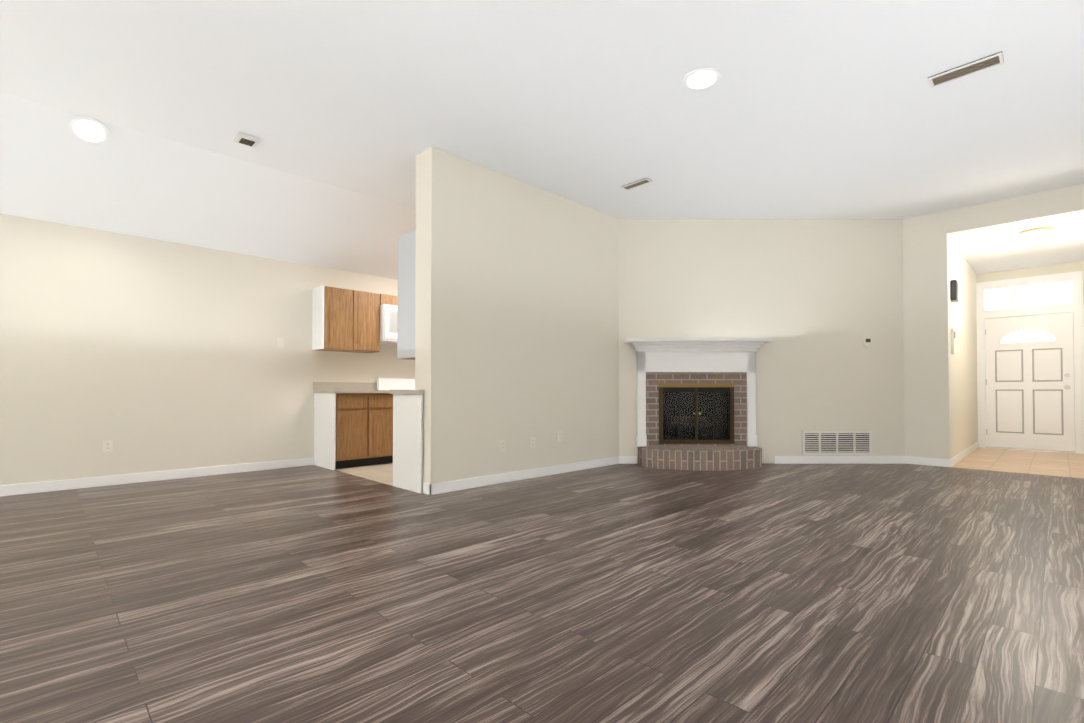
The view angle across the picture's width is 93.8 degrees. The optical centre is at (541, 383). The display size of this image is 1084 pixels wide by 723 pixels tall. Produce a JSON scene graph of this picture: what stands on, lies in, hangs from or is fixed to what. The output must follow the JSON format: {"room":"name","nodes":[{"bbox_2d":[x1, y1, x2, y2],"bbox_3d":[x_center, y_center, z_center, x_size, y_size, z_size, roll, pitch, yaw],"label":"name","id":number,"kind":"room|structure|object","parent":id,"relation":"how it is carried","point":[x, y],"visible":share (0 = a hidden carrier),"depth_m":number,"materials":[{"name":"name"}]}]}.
{"room":"empty living room","nodes":[
{"label":"empty living room","id":0,"kind":"room"},
{"bbox_2d":[0,213,414,484],"bbox_3d":[-3.533,-0.542,5.621,8.720,3.080,0.120,1,-1,-44],"label":"wall","id":1,"kind":"structure","parent":0,"point":[144,354],"depth_m":5.13,"materials":[{"name":"beige paint"}]},
{"bbox_2d":[103,440,112,451],"bbox_3d":[-4.179,0.607,4.878,0.072,0.116,0.008,1,-1,-44],"label":"electrical outlet","id":2,"kind":"object","parent":1,"relation":"attached to","point":[107,445],"visible":1,"depth_m":4.88,"materials":[{"name":"white plastic"}]},
{"bbox_2d":[0,457,313,496],"bbox_3d":[-4.653,0.933,4.407,5.210,0.095,0.014,1,-1,-44],"label":"baseboard","id":3,"kind":"structure","parent":1,"relation":"attached to","point":[39,487],"depth_m":5.06,"materials":[{"name":"white wood"}]},
{"bbox_2d":[277,337,283,347],"bbox_3d":[-3.078,-0.477,5.971,0.072,0.116,0.014,1,-1,-44],"label":"light switch","id":4,"kind":"object","parent":1,"relation":"attached to","point":[280,342],"visible":1,"depth_m":5.97,"materials":[{"name":"white plastic"}]},
{"bbox_2d":[312,285,379,352],"bbox_3d":[-2.448,-0.777,6.369,0.728,0.750,0.334,1,-1,-44],"label":"upper cabinet","id":5,"kind":"object","parent":1,"relation":"attached to","point":[345,320],"visible":1,"depth_m":6.20,"materials":[{"name":"brown wood"}]},
{"bbox_2d":[380,294,396,305],"bbox_3d":[-1.917,-1.077,6.898,0.755,0.135,0.328,1,-1,-44],"label":"upper cabinet","id":6,"kind":"object","parent":1,"relation":"attached to","point":[388,299],"visible":0.21,"depth_m":6.59,"materials":[{"name":"brown wood"}]},
{"bbox_2d":[380,304,396,344],"bbox_3d":[-1.877,-0.770,6.853,0.755,0.470,0.443,1,-1,-44],"label":"microwave","id":7,"kind":"object","parent":6,"relation":"attached to","point":[388,324],"visible":0.25,"depth_m":6.51,"materials":[{"name":"white"}]},
{"bbox_2d":[0,92,415,279],"bbox_3d":[-3.162,-1.799,5.261,8.720,0.817,1.180,1,-1,-44],"label":"ceiling","id":8,"kind":"structure","parent":0,"point":[121,180],"depth_m":4.87,"materials":[{"name":"white paint"}]},
{"bbox_2d":[68,116,109,144],"bbox_3d":[-3.651,-2.037,4.093,0.250,0.136,0.220,1,-1,-44],"label":"recessed light","id":9,"kind":"object","parent":8,"relation":"in","point":[89,130],"visible":1,"depth_m":4.08,"materials":[{"name":"white glass"}]},
{"bbox_2d":[335,463,392,485],"bbox_3d":[-0.825,1.073,6.658,3.370,0.120,2.400,1,-1,-44],"label":"floor","id":10,"kind":"structure","parent":0,"point":[382,473],"depth_m":5.66,"materials":[{"name":"tile"}]},
{"bbox_2d":[314,393,392,469],"bbox_3d":[-2.310,0.567,6.295,0.788,0.880,0.604,1,-1,-44],"label":"base cabinet","id":11,"kind":"object","parent":10,"relation":"on","point":[353,430],"visible":0.83,"depth_m":6.04,"materials":[{"name":"brown wood"}]},
{"bbox_2d":[313,382,389,392],"bbox_3d":[-2.304,0.056,6.292,0.805,0.138,0.628,1,-1,-44],"label":"countertop","id":12,"kind":"structure","parent":11,"relation":"on","point":[339,387],"depth_m":6.35,"materials":[{"name":"laminate"}]},
{"bbox_2d":[377,378,414,389],"bbox_3d":[-1.726,0.475,6.813,0.750,1.080,0.630,1,-1,-44],"label":"range","id":13,"kind":"object","parent":10,"relation":"on","point":[394,384],"visible":0.08,"depth_m":6.90,"materials":[{"name":"white"}]},
{"bbox_2d":[393,394,422,493],"bbox_3d":[-0.337,0.557,5.593,2.575,0.880,0.505,1,-1,-44],"label":"base cabinet","id":14,"kind":"object","parent":10,"relation":"on","point":[407,436],"visible":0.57,"depth_m":4.67,"materials":[{"name":"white wood"}]},
{"bbox_2d":[390,390,422,393],"bbox_3d":[-0.349,0.096,5.598,2.605,0.038,0.540,1,-1,-44],"label":"countertop","id":15,"kind":"structure","parent":14,"relation":"on","point":[406,391],"depth_m":4.65,"materials":[{"name":"laminate"}]},
{"bbox_2d":[415,147,618,492],"bbox_3d":[0.006,-0.542,5.627,3.020,3.080,0.270,1,-1,-44],"label":"wall","id":16,"kind":"structure","parent":0,"point":[516,314],"depth_m":5.11,"materials":[{"name":"beige paint"}]},
{"bbox_2d":[397,230,415,359],"bbox_3d":[-0.662,-0.816,5.400,1.738,1.180,0.333,1,-1,-44],"label":"upper cabinet","id":17,"kind":"object","parent":16,"relation":"attached to","point":[406,300],"visible":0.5,"depth_m":4.79,"materials":[{"name":"white wood"}]},
{"bbox_2d":[423,483,430,494],"bbox_3d":[-1.014,0.934,4.479,0.014,0.095,0.119,1,-1,-44],"label":"baseboard","id":18,"kind":"structure","parent":16,"relation":"attached to","point":[426,488],"depth_m":4.47,"materials":[{"name":"white wood"}]},
{"bbox_2d":[500,440,505,451],"bbox_3d":[-0.387,0.619,5.026,0.072,0.116,0.008,1,-1,-44],"label":"outlet","id":19,"kind":"object","parent":16,"relation":"attached to","point":[502,445],"visible":1,"depth_m":5.02,"materials":[{"name":"white plastic"}]},
{"bbox_2d":[430,456,618,494],"bbox_3d":[-0.010,0.947,5.391,2.724,0.095,0.014,1,-1,-44],"label":"baseboard","id":20,"kind":"structure","parent":16,"relation":"attached to","point":[451,486],"depth_m":5.14,"materials":[{"name":"white wood"}]},
{"bbox_2d":[530,437,534,447],"bbox_3d":[-0.095,0.623,5.313,0.072,0.116,0.008,1,-1,-44],"label":"outlet","id":21,"kind":"object","parent":16,"relation":"attached to","point":[532,442],"visible":1,"depth_m":5.31,"materials":[{"name":"white plastic"}]},
{"bbox_2d":[558,431,561,441],"bbox_3d":[0.198,0.588,5.601,0.072,0.116,0.008,1,-1,-44],"label":"outlet","id":22,"kind":"object","parent":16,"relation":"attached to","point":[559,436],"visible":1,"depth_m":5.60,"materials":[{"name":"white plastic"}]},
{"bbox_2d":[0,463,1083,722],"bbox_3d":[0.645,1.018,2.819,10.790,0.120,9.940,1,-1,-44],"label":"floor","id":23,"kind":"structure","parent":0,"point":[312,593],"depth_m":2.22,"materials":[{"name":"brown wood"}]},
{"bbox_2d":[624,338,772,470],"bbox_3d":[1.909,0.232,6.279,1.445,1.550,1.435,1,-1,-44],"label":"fireplace","id":24,"kind":"object","parent":23,"relation":"on","point":[690,415],"visible":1,"depth_m":6.28,"materials":[{"name":"brick"},{"name":"white painted wood"},{"name":"metal"}]},
{"bbox_2d":[952,466,1083,478],"bbox_3d":[5.353,0.997,5.639,0.120,0.003,1.270,1,-1,-44],"label":"threshold","id":25,"kind":"object","parent":23,"relation":"on","point":[1018,472],"visible":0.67,"depth_m":5.64,"materials":[{"name":"brown wood"}]},
{"bbox_2d":[0,0,1083,218],"bbox_3d":[1.058,-2.188,2.444,10.790,0.120,8.760,1,-1,-44],"label":"ceiling","id":26,"kind":"structure","parent":0,"point":[822,109],"depth_m":3.67,"materials":[{"name":"white paint"}]},
{"bbox_2d":[232,132,260,147],"bbox_3d":[-2.534,-2.082,4.354,0.180,0.034,0.180,1,-1,-44],"label":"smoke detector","id":27,"kind":"object","parent":26,"relation":"attached to","point":[246,140],"visible":0.98,"depth_m":4.33,"materials":[{"name":"white plastic"}]},
{"bbox_2d":[621,178,652,189],"bbox_3d":[0.989,-2.079,5.304,0.110,0.012,0.320,1,-1,-44],"label":"ceiling vent","id":28,"kind":"object","parent":26,"relation":"in","point":[641,182],"visible":1,"depth_m":5.29,"materials":[{"name":"grey metal"}]},
{"bbox_2d":[683,67,720,90],"bbox_3d":[1.107,-2.104,3.514,0.250,0.014,0.250,1,-1,-44],"label":"recessed light","id":29,"kind":"object","parent":26,"relation":"in","point":[702,78],"visible":0.96,"depth_m":3.50,"materials":[{"name":"white glass"}]},
{"bbox_2d":[928,51,1003,87],"bbox_3d":[2.853,-2.106,3.419,0.150,0.012,0.380,1,-1,-44],"label":"ceiling vent","id":30,"kind":"object","parent":26,"relation":"in","point":[974,67],"visible":0.96,"depth_m":3.41,"materials":[{"name":"grey metal"}]},
{"bbox_2d":[618,219,904,463],"bbox_3d":[2.760,-0.531,6.442,3.892,3.080,0.120,0,-1,0],"label":"wall","id":31,"kind":"structure","parent":0,"point":[817,301],"depth_m":6.39,"materials":[{"name":"beige paint"}]},
{"bbox_2d":[619,456,904,463],"bbox_3d":[2.756,0.961,6.354,3.582,0.095,0.014,0,-1,0],"label":"baseboard","id":32,"kind":"structure","parent":31,"relation":"attached to","point":[820,459],"depth_m":6.35,"materials":[{"name":"white wood"}]},
{"bbox_2d":[802,431,871,454],"bbox_3d":[3.699,0.748,6.358,0.870,0.300,0.012,0,-1,0],"label":"air vent","id":33,"kind":"object","parent":31,"relation":"in","point":[836,442],"visible":1,"depth_m":6.35,"materials":[{"name":"grey metal"}]},
{"bbox_2d":[863,338,870,345],"bbox_3d":[4.089,-0.517,6.370,0.090,0.110,0.026,0,-1,0],"label":"thermostat","id":34,"kind":"object","parent":31,"relation":"attached to","point":[866,341],"visible":0.98,"depth_m":6.36,"materials":[{"name":"white plastic"}]},
{"bbox_2d":[949,237,977,457],"bbox_3d":[5.954,-0.379,7.223,2.930,2.800,0.120,1,-1,-44],"label":"wall","id":35,"kind":"structure","parent":0,"point":[963,387],"depth_m":7.02,"materials":[{"name":"beige paint"}]},
{"bbox_2d":[951,328,955,354],"bbox_3d":[5.069,-0.513,6.249,0.160,0.320,0.030,1,-1,-44],"label":"alarm keypad","id":36,"kind":"object","parent":35,"relation":"attached to","point":[953,342],"visible":1,"depth_m":6.20,"materials":[{"name":"white plastic"}]},
{"bbox_2d":[950,280,958,301],"bbox_3d":[5.108,-1.138,6.276,0.200,0.250,0.058,1,-1,-44],"label":"door chime","id":37,"kind":"object","parent":35,"relation":"attached to","point":[954,284],"visible":1,"depth_m":6.21,"materials":[{"name":"grey plastic"}]},
{"bbox_2d":[949,441,978,466],"bbox_3d":[5.953,0.972,7.109,3.064,0.095,0.014,1,-1,-44],"label":"baseboard","id":38,"kind":"structure","parent":35,"relation":"attached to","point":[957,458],"depth_m":6.82,"materials":[{"name":"white wood"}]},
{"bbox_2d":[903,183,1083,459],"bbox_3d":[5.128,-0.538,5.890,0.120,3.080,1.910,1,-1,-44],"label":"wall","id":39,"kind":"structure","parent":0,"point":[927,407],"depth_m":6.16,"materials":[{"name":"beige paint"}]},
{"bbox_2d":[905,456,949,466],"bbox_3d":[4.706,0.959,6.203,0.014,0.095,0.440,1,-1,-44],"label":"baseboard","id":40,"kind":"structure","parent":39,"relation":"attached to","point":[928,461],"depth_m":6.19,"materials":[{"name":"white wood"}]},
{"bbox_2d":[949,213,1083,273],"bbox_3d":[6.495,-1.846,6.801,3.080,0.120,1.510,1,-1,-44],"label":"ceiling","id":41,"kind":"structure","parent":0,"point":[1002,248],"depth_m":6.64,"materials":[{"name":"white paint"}]},
{"bbox_2d":[1018,227,1053,241],"bbox_3d":[5.819,-1.741,5.975,0.300,0.108,0.300,1,-1,-44],"label":"dome ceiling light","id":42,"kind":"object","parent":41,"relation":"attached to","point":[1036,234],"visible":1,"depth_m":5.90,"materials":[{"name":"white glass"}]},
{"bbox_2d":[953,447,1083,476],"bbox_3d":[6.495,1.074,6.759,3.080,0.120,1.510,1,-1,-44],"label":"floor","id":43,"kind":"structure","parent":0,"point":[1055,463],"depth_m":6.54,"materials":[{"name":"beige tile"}]},
{"bbox_2d":[976,261,1083,316],"bbox_3d":[7.529,-0.371,7.795,0.120,2.800,1.510,1,-1,-44],"label":"wall","id":44,"kind":"structure","parent":0,"point":[1033,271],"depth_m":7.75,"materials":[{"name":"beige paint"}]},
{"bbox_2d":[976,271,1083,453],"bbox_3d":[7.490,-0.298,7.819,0.138,2.655,1.186,1,-1,-44],"label":"door frame","id":45,"kind":"structure","parent":44,"relation":"attached to","point":[1046,294],"depth_m":7.76,"materials":[{"name":"white paint"},{"name":"wood"}]},
{"bbox_2d":[985,312,1074,450],"bbox_3d":[7.462,-0.016,7.788,0.130,2.045,0.982,1,-1,-44],"label":"door leaf","id":46,"kind":"structure","parent":44,"relation":"in","point":[1029,360],"depth_m":7.78,"materials":[{"name":"white wood"}]}
]}

